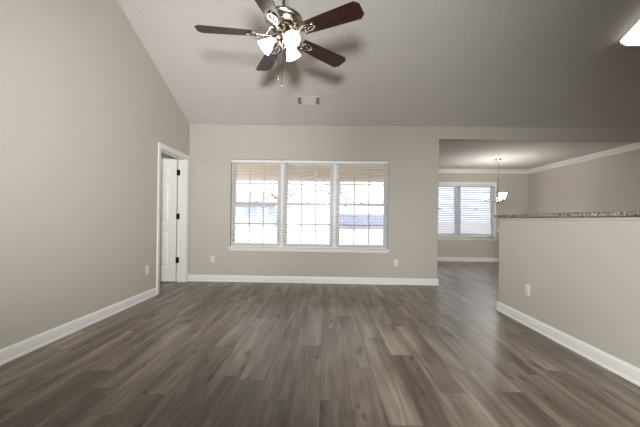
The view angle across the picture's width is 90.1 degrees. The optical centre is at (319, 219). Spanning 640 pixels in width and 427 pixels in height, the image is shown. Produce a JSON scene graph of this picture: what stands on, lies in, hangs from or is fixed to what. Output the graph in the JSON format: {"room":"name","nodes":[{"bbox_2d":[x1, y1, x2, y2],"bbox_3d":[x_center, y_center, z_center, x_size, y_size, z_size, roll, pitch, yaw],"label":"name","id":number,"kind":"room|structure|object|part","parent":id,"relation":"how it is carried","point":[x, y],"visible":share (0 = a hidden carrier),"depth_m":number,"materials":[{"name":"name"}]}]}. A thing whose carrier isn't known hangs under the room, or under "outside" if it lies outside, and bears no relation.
{"room":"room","nodes":[
{"label":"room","id":0,"kind":"room"},
{"bbox_2d":[0,0,189,348],"bbox_3d":[-2.358,-1.183,1.057,0.141,4.451,8.681,1,0,1],"label":"wall","id":1,"kind":"structure","parent":0,"point":[85,108],"depth_m":2.94,"materials":[{"name":"beige paint"}]},
{"bbox_2d":[0,287,156,365],"bbox_3d":[-2.317,0.988,0.623,0.018,0.109,7.532,1,0,1],"label":"baseboard","id":2,"kind":"structure","parent":1,"relation":"attached to","point":[9,353],"depth_m":2.86,"materials":[{"name":"white paint"}]},
{"bbox_2d":[159,159,179,281],"bbox_3d":[-2.764,0.012,5.276,0.868,2.017,0.174,1,0,0],"label":"door","id":3,"kind":"structure","parent":1,"relation":"in","point":[170,172],"depth_m":5.26,"materials":[{"name":"white paint"}]},
{"bbox_2d":[156,142,189,294],"bbox_3d":[-2.293,-0.011,4.878,0.159,2.102,0.974,1,0,1],"label":"door frame","id":4,"kind":"structure","parent":1,"relation":"attached to","point":[182,162],"depth_m":5.30,"materials":[{"name":"white paint"}]},
{"bbox_2d":[161,152,177,280],"bbox_3d":[-3.642,-0.224,4.224,2.517,2.491,2.678,1,0,1],"label":"wall","id":5,"kind":"structure","parent":0,"point":[163,156],"depth_m":5.40,"materials":[{"name":"beige paint"}]},
{"bbox_2d":[0,261,639,426],"bbox_3d":[0.298,1.142,2.695,10.489,0.130,12.055,1,0,1],"label":"floor","id":6,"kind":"structure","parent":0,"point":[191,353],"depth_m":2.30,"materials":[{"name":"grey plastic"}]},
{"bbox_2d":[117,0,639,127],"bbox_3d":[1.576,-2.502,1.052,7.971,2.030,8.822,1,0,1],"label":"ceiling","id":7,"kind":"structure","parent":0,"point":[429,63],"depth_m":4.19,"materials":[{"name":"paint"}]},
{"bbox_2d":[194,0,363,85],"bbox_3d":[-0.341,-1.918,2.704,1.373,1.603,1.386,1,0,1],"label":"ceiling fan","id":8,"kind":"object","parent":7,"relation":"hanging from","point":[285,21],"visible":1,"depth_m":2.64,"materials":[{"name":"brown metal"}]},
{"bbox_3d":[-0.768,-1.577,2.676,0.524,0.008,0.167,1,12,-6],"label":"blade","id":9,"kind":"part","parent":8,"relation":"part of","materials":[{"name":"brown wood"}]},
{"bbox_3d":[-0.464,-1.481,2.731,0.149,0.149,0.129,1,0,-30],"label":"lamp shade","id":10,"kind":"part","parent":8,"relation":"part of","materials":[{"name":"white glass"}]},
{"bbox_3d":[-0.407,-1.572,2.278,0.167,0.008,0.524,13,3,12],"label":"blade","id":11,"kind":"part","parent":8,"relation":"part of","materials":[{"name":"brown wood"}]},
{"bbox_3d":[-0.501,-1.574,3.142,0.167,0.008,0.524,-12,5,-24],"label":"blade","id":12,"kind":"part","parent":8,"relation":"part of","materials":[{"name":"brown wood"}]},
{"bbox_3d":[-0.348,-1.379,2.693,0.008,0.341,0.005,1,0,-44],"label":"pull chain","id":13,"kind":"part","parent":8,"relation":"part of","materials":[{"name":"silver metal"}]},
{"bbox_3d":[-0.250,-1.501,2.625,0.057,0.069,0.067,1,0,1],"label":"bulb","id":14,"kind":"part","parent":8,"relation":"part of","materials":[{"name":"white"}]},
{"bbox_3d":[-0.228,-1.478,2.602,0.133,0.149,0.147,1,0,1],"label":"lamp shade","id":15,"kind":"part","parent":8,"relation":"part of","materials":[{"name":"white glass"}]},
{"bbox_3d":[-0.236,-1.478,2.852,0.129,0.149,0.149,1,0,1],"label":"lamp shade","id":16,"kind":"part","parent":8,"relation":"part of","materials":[{"name":"white glass"}]},
{"bbox_3d":[0.025,-1.567,3.033,0.524,0.008,0.167,1,-12,-42],"label":"blade","id":17,"kind":"part","parent":8,"relation":"part of","materials":[{"name":"brown wood"}]},
{"bbox_3d":[0.083,-1.566,2.498,0.524,0.008,0.167,1,-12,30],"label":"blade","id":18,"kind":"part","parent":8,"relation":"part of","materials":[{"name":"brown wood"}]},
{"bbox_2d":[296,96,320,105],"bbox_3d":[-0.170,-1.790,4.831,0.368,0.082,0.178,1,0,1],"label":"ceiling vent","id":19,"kind":"object","parent":7,"relation":"in","point":[301,100],"visible":1,"depth_m":4.83,"materials":[{"name":"metal"}]},
{"bbox_2d":[619,19,639,46],"bbox_3d":[3.765,-2.354,3.179,0.394,0.617,1.299,1,0,1],"label":"ceiling light","id":20,"kind":"object","parent":7,"relation":"attached to","point":[631,38],"visible":1,"depth_m":3.71,"materials":[{"name":"white paint"}]},
{"bbox_2d":[188,125,639,278],"bbox_3d":[1.556,-0.229,5.395,7.831,2.642,0.141,1,0,1],"label":"wall","id":21,"kind":"structure","parent":0,"point":[412,152],"depth_m":5.35,"materials":[{"name":"beige paint"}]},
{"bbox_2d":[210,255,214,261],"bbox_3d":[-1.812,0.667,5.385,0.072,0.115,0.008,1,0,1],"label":"wall outlet","id":22,"kind":"object","parent":21,"relation":"attached to","point":[212,258],"visible":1,"depth_m":5.38,"materials":[{"name":"white plastic"}]},
{"bbox_2d":[231,163,280,245],"bbox_3d":[-1.088,-0.263,5.486,0.843,1.489,0.076,1,0,1],"label":"window","id":23,"kind":"structure","parent":21,"relation":"in","point":[234,165],"depth_m":5.46,"materials":[{"name":"white plastic"}]},
{"bbox_3d":[-1.093,0.077,5.472,0.786,0.745,0.030,1,0,1],"label":"sash","id":24,"kind":"part","parent":23,"relation":"part of","materials":[{"name":"white plastic"}]},
{"bbox_3d":[-1.083,-0.617,5.504,0.786,0.721,0.030,1,0,1],"label":"sash","id":25,"kind":"part","parent":23,"relation":"part of","materials":[{"name":"white glass"}]},
{"bbox_2d":[236,165,277,201],"bbox_3d":[-1.083,-0.618,5.498,0.717,0.649,0.006,1,0,1],"label":"grille","id":26,"kind":"object","parent":23,"relation":"attached to","point":[249,183],"depth_m":5.50,"materials":[{"name":"white plastic"}]},
{"bbox_2d":[248,204,276,242],"bbox_3d":[-1.093,0.072,5.466,0.717,0.664,0.006,1,0,1],"label":"grille","id":27,"kind":"object","parent":23,"relation":"attached to","point":[262,223],"depth_m":5.46,"materials":[{"name":"white plastic"}]},
{"bbox_2d":[227,164,389,252],"bbox_3d":[-0.185,-0.225,5.414,2.713,1.539,0.186,1,0,1],"label":"window","id":28,"kind":"structure","parent":21,"relation":"in","point":[385,174],"depth_m":5.42,"materials":[{"name":"white plastic"}]},
{"bbox_2d":[231,160,281,247],"bbox_3d":[-1.082,-0.267,5.409,0.849,1.472,0.055,1,0,1],"label":"window blind","id":29,"kind":"object","parent":28,"relation":"attached to","point":[232,161],"visible":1,"depth_m":5.39,"materials":[{"name":"white paint"}]},
{"bbox_3d":[-1.092,0.459,5.410,0.836,0.020,0.052,1,0,1],"label":"rail","id":30,"kind":"part","parent":29,"relation":"part of","materials":[{"name":"white paint"}]},
{"bbox_2d":[281,160,334,247],"bbox_3d":[-0.205,-0.255,5.386,0.884,1.472,0.067,1,0,1],"label":"window blind","id":31,"kind":"object","parent":28,"relation":"attached to","point":[291,162],"visible":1,"depth_m":5.37,"materials":[{"name":"white paint"}]},
{"bbox_3d":[-0.215,0.471,5.393,0.871,0.020,0.052,1,0,1],"label":"rail","id":32,"kind":"part","parent":31,"relation":"part of","materials":[{"name":"white paint"}]},
{"bbox_2d":[340,205,373,244],"bbox_3d":[0.704,0.096,5.433,0.742,0.664,0.006,1,0,1],"label":"grille","id":33,"kind":"object","parent":28,"relation":"attached to","point":[353,224],"depth_m":5.43,"materials":[{"name":"white plastic"}]},
{"bbox_2d":[334,161,388,248],"bbox_3d":[0.692,-0.242,5.369,0.889,1.472,0.067,1,0,1],"label":"window blind","id":34,"kind":"object","parent":28,"relation":"attached to","point":[336,162],"visible":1,"depth_m":5.36,"materials":[{"name":"white paint"}]},
{"bbox_3d":[0.682,0.484,5.376,0.876,0.020,0.052,1,0,1],"label":"rail","id":35,"kind":"part","parent":34,"relation":"part of","materials":[{"name":"white paint"}]},
{"bbox_3d":[0.704,0.102,5.439,0.811,0.745,0.030,1,0,1],"label":"sash","id":36,"kind":"part","parent":28,"relation":"part of","materials":[{"name":"white plastic"}]},
{"bbox_3d":[0.714,-0.592,5.471,0.811,0.721,0.030,1,0,1],"label":"sash","id":37,"kind":"part","parent":28,"relation":"part of","materials":[{"name":"white glass"}]},
{"bbox_2d":[341,166,383,203],"bbox_3d":[0.714,-0.593,5.465,0.742,0.649,0.006,1,0,1],"label":"grille","id":38,"kind":"object","parent":28,"relation":"attached to","point":[354,184],"depth_m":5.46,"materials":[{"name":"white plastic"}]},
{"bbox_2d":[283,163,333,246],"bbox_3d":[-0.196,-0.250,5.469,0.847,1.489,0.076,1,0,1],"label":"window","id":39,"kind":"structure","parent":21,"relation":"in","point":[331,184],"depth_m":5.45,"materials":[{"name":"white plastic"}]},
{"bbox_2d":[287,205,315,243],"bbox_3d":[-0.201,0.084,5.450,0.721,0.664,0.006,1,0,1],"label":"grille","id":40,"kind":"object","parent":39,"relation":"attached to","point":[301,223],"depth_m":5.45,"materials":[{"name":"white plastic"}]},
{"bbox_3d":[-0.201,0.089,5.455,0.791,0.745,0.030,1,0,1],"label":"sash","id":41,"kind":"part","parent":39,"relation":"part of","materials":[{"name":"white plastic"}]},
{"bbox_3d":[-0.191,-0.604,5.487,0.791,0.721,0.030,1,0,1],"label":"sash","id":42,"kind":"part","parent":39,"relation":"part of","materials":[{"name":"white glass"}]},
{"bbox_2d":[288,165,329,202],"bbox_3d":[-0.191,-0.605,5.481,0.721,0.649,0.006,1,0,1],"label":"grille","id":43,"kind":"object","parent":39,"relation":"attached to","point":[315,183],"depth_m":5.48,"materials":[{"name":"white plastic"}]},
{"bbox_2d":[280,163,336,247],"bbox_3d":[-0.196,-0.250,5.458,0.942,1.489,0.080,1,0,1],"label":"trim","id":44,"kind":"structure","parent":21,"relation":"attached to","point":[282,165],"depth_m":5.43,"materials":[{"name":"white paint"}]},
{"bbox_2d":[188,257,498,285],"bbox_3d":[1.638,1.038,6.931,7.690,0.109,3.251,1,0,1],"label":"baseboard","id":45,"kind":"structure","parent":21,"relation":"attached to","point":[211,278],"depth_m":5.35,"materials":[{"name":"white paint"}]},
{"bbox_2d":[438,173,528,257],"bbox_3d":[3.714,-0.108,8.588,3.634,2.454,0.141,1,0,1],"label":"wall","id":46,"kind":"structure","parent":0,"point":[516,186],"depth_m":8.50,"materials":[{"name":"beige paint"}]},
{"bbox_2d":[438,182,496,240],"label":"dining window","id":47,"kind":"structure","parent":46,"relation":"in","point":[439,238],"depth_m":8.49,"materials":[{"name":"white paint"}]},
{"bbox_2d":[438,184,459,236],"bbox_3d":[3.255,-0.243,8.558,0.972,1.405,0.055,1,0,1],"label":"window blind","id":48,"kind":"object","parent":47,"relation":"attached to","point":[447,209],"visible":0.49,"depth_m":8.55,"materials":[{"name":"white paint"}]},
{"bbox_2d":[460,184,494,236],"bbox_3d":[4.201,-0.230,8.534,0.898,1.405,0.067,1,0,1],"label":"window blind","id":49,"kind":"object","parent":47,"relation":"attached to","point":[470,187],"visible":1,"depth_m":8.54,"materials":[{"name":"white paint"}]},
{"bbox_3d":[4.191,0.462,8.541,0.885,0.020,0.052,1,0,1],"label":"rail","id":50,"kind":"part","parent":49,"relation":"part of","materials":[{"name":"white paint"}]},
{"bbox_2d":[459,186,493,236],"bbox_3d":[4.195,-0.230,8.617,0.922,1.413,0.076,1,0,1],"label":"window","id":51,"kind":"structure","parent":46,"relation":"in","point":[460,186],"depth_m":8.59,"materials":[{"name":"white plastic"}]},
{"bbox_3d":[4.190,0.090,8.603,0.865,0.707,0.030,1,0,1],"label":"sash","id":52,"kind":"part","parent":51,"relation":"part of","materials":[{"name":"white plastic"}]},
{"bbox_2d":[439,143,639,173],"bbox_3d":[3.699,-1.285,6.971,3.634,0.098,3.092,1,0,1],"label":"crown molding","id":53,"kind":"structure","parent":46,"relation":"attached to","point":[634,146],"depth_m":7.41,"materials":[{"name":"white paint"}]},
{"bbox_2d":[439,141,632,169],"bbox_3d":[3.702,-1.399,7.041,3.915,0.130,3.233,1,0,1],"label":"ceiling","id":54,"kind":"structure","parent":0,"point":[452,154],"depth_m":6.38,"materials":[{"name":"paint"}]},
{"bbox_2d":[482,158,506,203],"bbox_3d":[3.905,-0.832,6.989,0.553,0.997,0.546,1,0,1],"label":"chandelier","id":55,"kind":"object","parent":54,"relation":"hanging from","point":[502,195],"visible":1,"depth_m":7.02,"materials":[{"name":"white glass"}]},
{"bbox_3d":[3.919,-0.620,7.032,0.065,0.574,0.065,1,0,1],"label":"stem","id":56,"kind":"part","parent":55,"relation":"part of","materials":[{"name":"silver metal"}]},
{"bbox_2d":[498,220,639,367],"bbox_3d":[2.189,0.556,1.588,0.130,1.096,4.557,1,0,1],"label":"wall","id":57,"kind":"structure","parent":0,"point":[583,276],"depth_m":2.63,"materials":[{"name":"beige paint"}]},
{"bbox_2d":[525,284,529,295],"bbox_3d":[2.151,0.732,3.307,0.008,0.115,0.072,1,0,1],"label":"wall outlet","id":58,"kind":"object","parent":57,"relation":"attached to","point":[527,287],"visible":1,"depth_m":3.30,"materials":[{"name":"white plastic"}]},
{"bbox_2d":[496,301,639,385],"bbox_3d":[2.173,1.049,1.589,0.148,0.109,4.594,1,0,1],"label":"baseboard","id":59,"kind":"structure","parent":57,"relation":"attached to","point":[631,373],"depth_m":2.62,"materials":[{"name":"white paint"}]},
{"bbox_2d":[499,216,639,219],"bbox_3d":[2.197,-0.005,1.588,0.143,0.026,4.570,1,0,1],"label":"trim","id":60,"kind":"structure","parent":57,"relation":"on","point":[523,218],"depth_m":2.70,"materials":[{"name":"beige paint"}]},
{"bbox_2d":[494,211,639,217],"bbox_3d":[2.326,-0.034,1.616,0.457,0.035,4.662,1,0,1],"label":"countertop","id":61,"kind":"structure","parent":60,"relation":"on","point":[627,213],"depth_m":2.59,"materials":[{"name":"stone"}]},
{"bbox_2d":[528,149,639,213],"bbox_3d":[5.502,-1.077,2.596,0.141,4.451,12.055,1,0,1],"label":"wall","id":62,"kind":"structure","parent":0,"point":[611,183],"depth_m":6.50,"materials":[{"name":"beige paint"}]},
{"label":"outside","id":63,"kind":"structure","parent":0,"visible":0},
{"bbox_2d":[235,221,489,244],"bbox_3d":[0.497,0.931,27.071,129.960,0.606,140.790,1,0,1],"label":"ground","id":64,"kind":"structure","parent":63,"point":[306,229],"depth_m":22.74,"materials":[{"name":"white"}]},
{"bbox_2d":[236,191,277,226],"bbox_3d":[-9.516,-1.296,40.257,9.314,4.419,7.364,1,0,1],"label":"house","id":65,"kind":"structure","parent":64,"relation":"on","point":[241,213],"depth_m":36.99,"materials":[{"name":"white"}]},
{"bbox_2d":[251,181,314,210],"bbox_3d":[-3.145,-1.592,28.216,4.805,5.434,5.572,1,0,44],"label":"tree","id":66,"kind":"object","parent":64,"relation":"on","point":[295,189],"visible":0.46,"depth_m":28.35,"materials":[{"name":"green plant"}]},
{"bbox_2d":[310,182,358,214],"bbox_3d":[1.252,-1.416,29.722,5.259,5.201,5.064,1,0,1],"label":"tree","id":67,"kind":"object","parent":64,"relation":"on","point":[343,191],"visible":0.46,"depth_m":29.37,"materials":[{"name":"green plant"}]},
{"bbox_2d":[340,214,382,229],"bbox_3d":[5.411,0.247,32.416,8.956,1.646,0.065,1,0,1],"label":"fence","id":68,"kind":"object","parent":64,"relation":"on","point":[348,220],"visible":0.29,"depth_m":32.40,"materials":[{"name":"white"}]},
{"bbox_3d":[-0.931,1.157,7.207,5.263,0.135,3.386,1,0,1],"label":"patio slab","id":69,"kind":"object","parent":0,"visible":0},
{"bbox_2d":[237,165,383,181],"bbox_3d":[-0.939,-0.281,7.179,5.318,2.740,3.332,1,0,1],"label":"porch roof","id":70,"kind":"structure","parent":69,"relation":"on","point":[375,176],"depth_m":8.47,"materials":[{"name":"beige paint"}]}
]}

